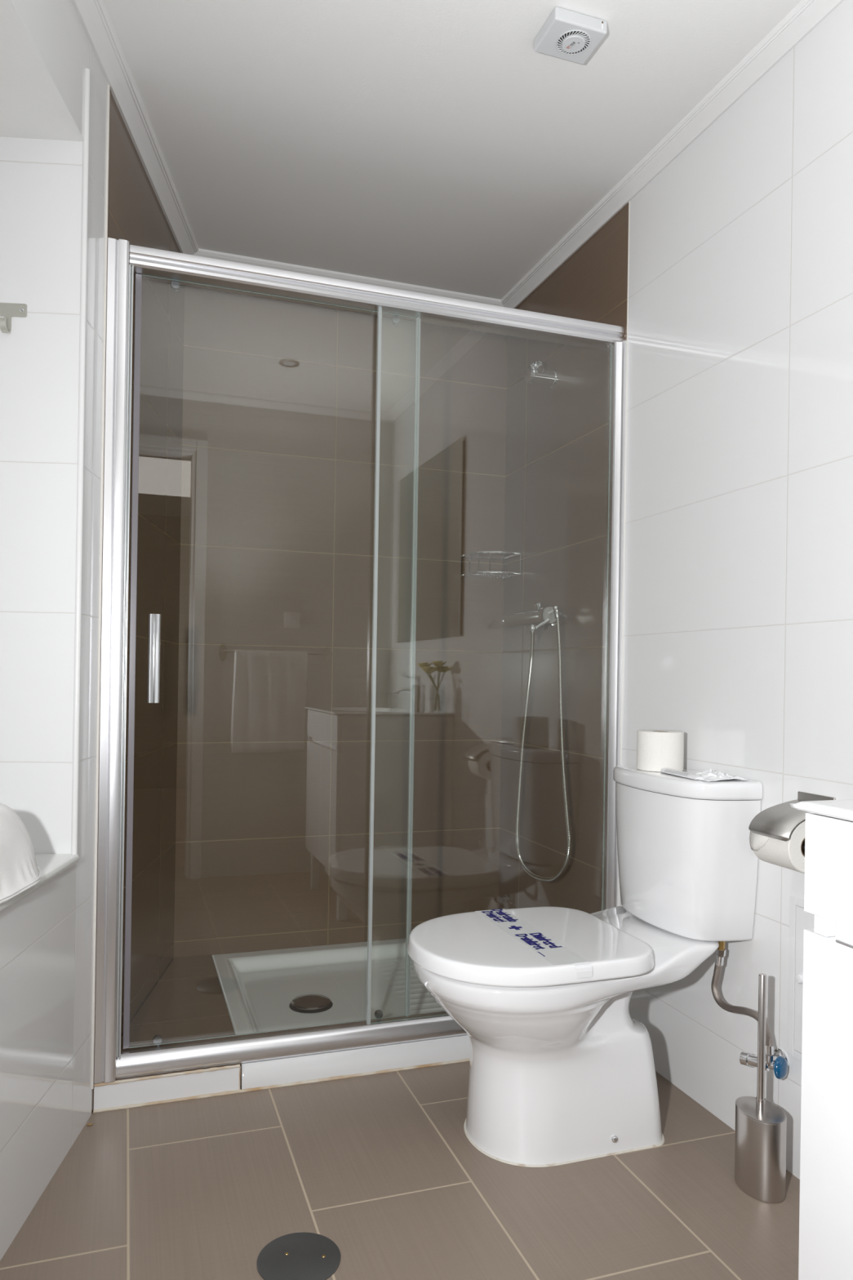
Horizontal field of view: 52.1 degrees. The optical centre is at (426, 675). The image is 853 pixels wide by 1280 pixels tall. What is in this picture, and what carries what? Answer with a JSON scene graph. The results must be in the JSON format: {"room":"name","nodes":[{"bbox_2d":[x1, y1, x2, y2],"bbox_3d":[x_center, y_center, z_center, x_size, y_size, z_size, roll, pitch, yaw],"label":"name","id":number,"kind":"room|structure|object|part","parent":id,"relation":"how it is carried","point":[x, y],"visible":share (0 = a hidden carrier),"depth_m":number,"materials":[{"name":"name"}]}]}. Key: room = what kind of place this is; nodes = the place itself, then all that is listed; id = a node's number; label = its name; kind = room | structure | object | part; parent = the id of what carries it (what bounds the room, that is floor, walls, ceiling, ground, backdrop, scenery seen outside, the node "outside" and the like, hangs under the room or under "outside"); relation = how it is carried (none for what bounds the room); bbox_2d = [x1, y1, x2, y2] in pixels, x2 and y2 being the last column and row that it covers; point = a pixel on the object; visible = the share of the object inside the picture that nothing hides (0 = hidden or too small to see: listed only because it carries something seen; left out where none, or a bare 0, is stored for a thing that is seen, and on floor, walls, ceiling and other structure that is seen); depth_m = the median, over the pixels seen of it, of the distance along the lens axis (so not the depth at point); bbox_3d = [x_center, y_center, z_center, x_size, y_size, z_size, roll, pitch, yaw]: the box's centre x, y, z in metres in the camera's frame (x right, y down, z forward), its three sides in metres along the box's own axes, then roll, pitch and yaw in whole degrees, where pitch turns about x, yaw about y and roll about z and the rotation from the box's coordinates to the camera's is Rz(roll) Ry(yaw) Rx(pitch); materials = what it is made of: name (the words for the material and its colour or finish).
{"room":"bathroom","nodes":[
{"label":"bathroom","id":0,"kind":"room"},
{"bbox_2d":[0,0,184,1260],"bbox_3d":[-1.007,-0.194,1.355,0.600,2.400,3.280,1,0,-4],"label":"wall","id":1,"kind":"structure","parent":0,"point":[46,935],"depth_m":1.85,"materials":[{"name":"white tile"}]},
{"bbox_2d":[0,302,26,333],"bbox_3d":[-0.975,-0.754,1.823,0.262,0.068,0.031,1,0,-4],"label":"coat rack","id":2,"kind":"object","parent":1,"relation":"attached to","point":[7,310],"visible":1,"depth_m":1.84,"materials":[{"name":"silver metal"}]},
{"bbox_3d":[-0.976,-0.773,1.837,0.262,0.028,0.002,1,0,-4],"label":"plate","id":3,"kind":"part","parent":2,"relation":"part of","materials":[{"name":"silver metal"}]},
{"bbox_2d":[0,853,79,911],"bbox_3d":[-0.908,0.385,1.206,0.434,0.019,1.268,1,0,-4],"label":"ledge","id":4,"kind":"object","parent":1,"relation":"attached to","point":[51,865],"depth_m":1.74,"materials":[{"name":"white stone"}]},
{"bbox_2d":[0,803,41,903],"bbox_3d":[-0.782,0.301,1.486,0.183,0.151,0.399,1,0,-5],"label":"folded towel","id":5,"kind":"object","parent":4,"relation":"on","point":[19,869],"visible":1,"depth_m":1.52,"materials":[{"name":"white fabric"}]},
{"bbox_2d":[71,68,90,854],"bbox_3d":[-0.737,-0.446,1.859,0.013,1.687,0.013,1,0,-19],"label":"trim","id":6,"kind":"structure","parent":1,"relation":"attached to","point":[86,143],"depth_m":1.85,"materials":[{"name":"white"}]},
{"bbox_2d":[91,84,110,1088],"bbox_3d":[-0.752,-0.205,2.011,0.007,2.312,0.007,1,0,-19],"label":"trim","id":7,"kind":"structure","parent":1,"relation":"attached to","point":[108,86],"depth_m":2.01,"materials":[{"name":"white metal"}]},
{"bbox_2d":[93,1057,470,1112],"bbox_3d":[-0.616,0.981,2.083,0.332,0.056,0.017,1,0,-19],"label":"trim","id":8,"kind":"structure","parent":1,"relation":"attached to","point":[157,1089],"depth_m":2.07,"materials":[{"name":"white paint"}]},
{"bbox_2d":[71,0,844,308],"bbox_3d":[-0.135,-1.365,1.498,1.969,0.031,3.032,1,0,-19],"label":"trim","id":9,"kind":"structure","parent":1,"relation":"attached to","point":[807,15],"depth_m":2.23,"materials":[{"name":"white paint"}]},
{"bbox_2d":[115,954,240,1087],"bbox_3d":[-0.745,0.971,2.474,0.332,0.083,0.807,1,0,-19],"label":"floor","id":10,"kind":"structure","parent":0,"point":[188,1002],"depth_m":2.43,"materials":[{"name":"tile"}]},
{"bbox_2d":[173,285,507,958],"bbox_3d":[-0.502,-0.183,3.043,1.623,2.400,0.120,1,0,-19],"label":"wall","id":11,"kind":"structure","parent":0,"point":[274,722],"depth_m":3.04,"materials":[{"name":"brown tile"}]},
{"bbox_2d":[460,551,521,579],"bbox_3d":[0.231,-0.409,3.145,0.176,0.105,0.159,1,0,-19],"label":"basket","id":12,"kind":"object","parent":11,"relation":"attached to","point":[502,575],"visible":1,"depth_m":3.12,"materials":[{"name":"silver metal"}]},
{"bbox_3d":[0.231,-0.435,3.145,0.175,0.008,0.158,1,0,-19],"label":"rail","id":13,"kind":"part","parent":12,"relation":"part of","materials":[{"name":"silver metal"}]},
{"bbox_2d":[0,1061,799,1279],"bbox_3d":[-0.258,1.046,-0.375,3.700,0.060,6.850,1,0,-19],"label":"floor","id":14,"kind":"structure","parent":0,"point":[384,1166],"depth_m":1.70,"materials":[{"name":"tile"}]},
{"bbox_2d":[256,1231,340,1279],"bbox_3d":[-0.222,1.017,1.522,0.145,0.004,0.145,1,0,-19],"label":"floor drain","id":15,"kind":"object","parent":14,"relation":"on","point":[300,1255],"visible":1,"depth_m":1.52,"materials":[{"name":"grey metal"}]},
{"bbox_2d":[211,937,470,1088],"bbox_3d":[-0.092,0.981,2.691,1.040,0.079,0.820,1,0,-19],"label":"shower tray","id":16,"kind":"object","parent":14,"relation":"on","point":[273,989],"visible":0.39,"depth_m":2.61,"materials":[{"name":"white ceramic"}]},
{"bbox_2d":[93,237,626,1083],"bbox_3d":[-0.115,-0.024,2.279,1.381,1.959,0.085,1,0,-19],"label":"shower door frame","id":17,"kind":"structure","parent":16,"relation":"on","point":[111,1062],"depth_m":2.13,"materials":[{"name":"silver metal"}]},
{"bbox_3d":[-0.644,-0.040,2.066,0.027,0.210,0.018,1,0,-19],"label":"handle","id":18,"kind":"part","parent":17,"relation":"part of","materials":[{"name":"silver metal"}]},
{"bbox_3d":[-0.373,-0.029,2.210,0.718,1.856,0.006,1,0,-19],"label":"sliding door","id":19,"kind":"part","parent":17,"relation":"part of","materials":[{"name":"clear glass"}]},
{"bbox_3d":[-0.111,0.930,2.291,1.336,0.050,0.071,1,0,-19],"label":"rail","id":20,"kind":"part","parent":17,"relation":"part of","materials":[{"name":"silver metal"}]},
{"bbox_3d":[-0.078,-0.978,2.296,1.330,0.050,0.070,1,0,-19],"label":"rail","id":21,"kind":"part","parent":17,"relation":"part of","materials":[{"name":"silver metal"}]},
{"bbox_3d":[0.189,-0.020,2.380,0.685,1.858,0.006,1,0,-19],"label":"fixed pane","id":22,"kind":"part","parent":17,"relation":"part of","materials":[{"name":"clear glass"}]},
{"bbox_2d":[407,764,762,1167],"bbox_3d":[0.317,0.627,1.997,0.732,0.802,0.446,1,0,-19],"label":"toilet","id":23,"kind":"object","parent":14,"relation":"on","point":[562,1072],"visible":1,"depth_m":1.90,"materials":[{"name":"white ceramic"}]},
{"bbox_3d":[0.210,0.601,1.961,0.506,0.036,0.445,1,0,-19],"label":"lid","id":24,"kind":"part","parent":23,"relation":"part of","materials":[{"name":"white plastic"}]},
{"bbox_3d":[0.210,0.623,1.961,0.472,0.007,0.411,1,0,-19],"label":"seat","id":25,"kind":"part","parent":23,"relation":"part of","materials":[{"name":"white plastic"}]},
{"bbox_2d":[636,729,684,772],"bbox_3d":[0.571,0.183,2.132,0.111,0.095,0.111,1,0,-19],"label":"toilet roll","id":26,"kind":"object","parent":23,"relation":"on","point":[656,749],"visible":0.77,"depth_m":2.08,"materials":[{"name":"white paper"}]},
{"bbox_3d":[0.585,0.251,2.088,0.169,0.040,0.433,1,0,-19],"label":"cistern lid","id":27,"kind":"part","parent":23,"relation":"part of","materials":[{"name":"white ceramic"}]},
{"bbox_2d":[660,768,748,781],"bbox_3d":[0.628,0.221,1.994,0.119,0.020,0.190,1,0,-19],"label":"wrapper","id":28,"kind":"object","parent":23,"relation":"on","point":[707,775],"visible":1,"depth_m":1.94,"materials":[{"name":"white plastic"}]},
{"bbox_2d":[665,768,688,775],"bbox_3d":[0.572,0.222,1.999,0.005,0.004,0.102,1,0,-13],"label":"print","id":29,"kind":"object","parent":28,"relation":"on","point":[673,771],"depth_m":2.00,"materials":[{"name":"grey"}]},
{"bbox_2d":[734,973,786,1203],"bbox_3d":[0.675,0.818,1.762,0.085,0.430,0.113,1,0,-19],"label":"toilet brush","id":30,"kind":"object","parent":14,"relation":"on","point":[761,1125],"visible":1,"depth_m":1.73,"materials":[{"name":"silver metal"}]},
{"bbox_3d":[0.675,0.877,1.762,0.085,0.004,0.113,1,0,-22],"label":"lid","id":31,"kind":"part","parent":30,"relation":"part of","materials":[{"name":"silver metal"}]},
{"bbox_3d":[0.677,0.739,1.762,0.018,0.272,0.018,1,0,-19],"label":"handle","id":32,"kind":"part","parent":30,"relation":"part of","materials":[{"name":"silver metal"}]},
{"bbox_2d":[798,812,852,1279],"bbox_3d":[0.813,0.607,0.900,0.503,0.856,0.630,1,0,-19],"label":"vanity cabinet","id":33,"kind":"object","parent":14,"relation":"on","point":[826,1148],"visible":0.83,"depth_m":1.08,"materials":[{"name":"white paint"}]},
{"bbox_2d":[789,799,852,821],"bbox_3d":[0.815,0.214,0.899,0.511,0.095,0.654,1,0,-19],"label":"washbasin","id":34,"kind":"object","parent":33,"relation":"in","point":[841,809],"visible":1,"depth_m":1.09,"materials":[{"name":"white ceramic"}]},
{"bbox_3d":[0.594,0.240,0.824,0.016,0.126,0.630,1,0,-19],"label":"drawer","id":35,"kind":"part","parent":33,"relation":"part of","materials":[{"name":"white paint"}]},
{"bbox_3d":[0.590,0.323,0.823,0.022,0.004,0.510,1,0,-19],"label":"pull rail","id":36,"kind":"part","parent":33,"relation":"part of","materials":[{"name":"silver metal"}]},
{"bbox_2d":[102,0,801,299],"bbox_3d":[-0.219,-1.414,-0.372,3.700,0.060,6.850,1,0,-19],"label":"ceiling","id":37,"kind":"structure","parent":0,"point":[430,144],"depth_m":2.14,"materials":[{"name":"white paint"}]},
{"bbox_2d":[533,6,607,64],"bbox_3d":[0.305,-1.355,1.856,0.122,0.034,0.104,1,0,-19],"label":"fan","id":38,"kind":"object","parent":37,"relation":"attached to","point":[566,34],"visible":1,"depth_m":1.84,"materials":[{"name":"white plastic"}]},
{"bbox_2d":[555,29,591,55],"bbox_3d":[0.312,-1.343,1.854,0.073,0.004,0.073,1,0,-19],"label":"grille","id":39,"kind":"object","parent":38,"relation":"attached to","point":[568,42],"depth_m":1.85,"materials":[{"name":"grey plastic"}]},
{"bbox_2d":[498,0,852,1179],"bbox_3d":[1.391,-0.158,0.214,0.120,2.400,6.702,1,0,-19],"label":"wall","id":40,"kind":"structure","parent":0,"point":[738,637],"depth_m":2.10,"materials":[{"name":"white tile"}]},
{"bbox_2d":[502,602,560,633],"bbox_3d":[0.338,-0.184,2.901,0.126,0.104,0.331,1,0,-19],"label":"shower mixer","id":41,"kind":"object","parent":40,"relation":"attached to","point":[540,617],"visible":0.88,"depth_m":2.82,"materials":[{"name":"silver metal"}]},
{"bbox_3d":[0.359,-0.223,2.801,0.026,0.025,0.025,1,0,-19],"label":"diverter knob","id":42,"kind":"part","parent":41,"relation":"part of","materials":[{"name":"silver metal"}]},
{"bbox_3d":[0.356,-0.157,2.749,0.066,0.049,0.023,1,0,6],"label":"lever","id":43,"kind":"part","parent":41,"relation":"part of","materials":[{"name":"silver metal"}]},
{"bbox_2d":[515,606,571,881],"bbox_3d":[0.356,0.218,2.758,0.065,0.863,0.375,1,0,-19],"label":"shower hose","id":44,"kind":"object","parent":41,"relation":"hanging from","point":[555,610],"visible":1,"depth_m":2.67,"materials":[{"name":"silver metal"}]},
{"bbox_2d":[524,360,558,388],"bbox_3d":[0.377,-0.991,2.870,0.098,0.078,0.070,1,0,-19],"label":"bracket","id":45,"kind":"object","parent":40,"relation":"attached to","point":[536,374],"visible":1,"depth_m":2.86,"materials":[{"name":"silver metal"}]},
{"bbox_2d":[617,200,630,906],"bbox_3d":[0.556,-0.184,2.465,0.006,2.312,0.006,1,0,-19],"label":"trim","id":46,"kind":"structure","parent":40,"relation":"attached to","point":[629,201],"depth_m":2.46,"materials":[{"name":"white"}]},
{"bbox_2d":[739,1048,788,1079],"bbox_3d":[0.721,0.808,1.845,0.065,0.054,0.098,1,0,-35],"label":"valve","id":47,"kind":"object","parent":40,"relation":"attached to","point":[778,1062],"visible":0.94,"depth_m":1.82,"materials":[{"name":"silver metal"}]},
{"bbox_2d":[711,941,773,1054],"bbox_3d":[0.685,0.687,1.898,0.020,0.196,0.196,1,0,-19],"label":"supply hose","id":48,"kind":"object","parent":47,"relation":"attached to","point":[720,953],"visible":0.82,"depth_m":1.95,"materials":[{"name":"silver metal"}]},
{"bbox_2d":[748,791,835,848],"bbox_3d":[0.732,0.289,1.732,0.128,0.100,0.141,1,0,-19],"label":"toilet paper holder","id":49,"kind":"object","parent":40,"relation":"attached to","point":[778,821],"visible":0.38,"depth_m":1.73,"materials":[{"name":"grey metal"}]},
{"bbox_2d":[749,819,805,873],"bbox_3d":[0.725,0.332,1.743,0.106,0.104,0.113,1,0,-19],"label":"toilet roll","id":50,"kind":"object","parent":49,"relation":"hanging from","point":[789,854],"visible":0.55,"depth_m":1.70,"materials":[{"name":"white paper"}]},
{"bbox_3d":[0.787,0.255,1.762,0.005,0.030,0.100,1,0,-19],"label":"wall plate","id":51,"kind":"part","parent":49,"relation":"part of","materials":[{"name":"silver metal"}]},
{"bbox_2d":[787,895,814,1061],"bbox_3d":[0.804,0.626,1.684,0.011,0.330,0.298,1,0,-19],"label":"access panel","id":52,"kind":"object","parent":40,"relation":"attached to","point":[800,920],"visible":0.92,"depth_m":1.81,"materials":[{"name":"white paint"}]},
{"bbox_3d":[0.807,0.626,1.685,0.004,0.330,0.298,1,0,-19],"label":"frame","id":53,"kind":"part","parent":52,"relation":"part of","materials":[{"name":"white paint"}]},
{"bbox_3d":[0.765,0.623,1.792,0.008,0.020,0.020,1,0,-19],"label":"knob","id":54,"kind":"part","parent":52,"relation":"part of","materials":[{"name":"white plastic"}]},
{"bbox_3d":[0.808,0.626,1.685,0.003,0.297,0.263,1,0,-19],"label":"door","id":55,"kind":"part","parent":52,"relation":"part of","materials":[{"name":"white paint"}]}
]}

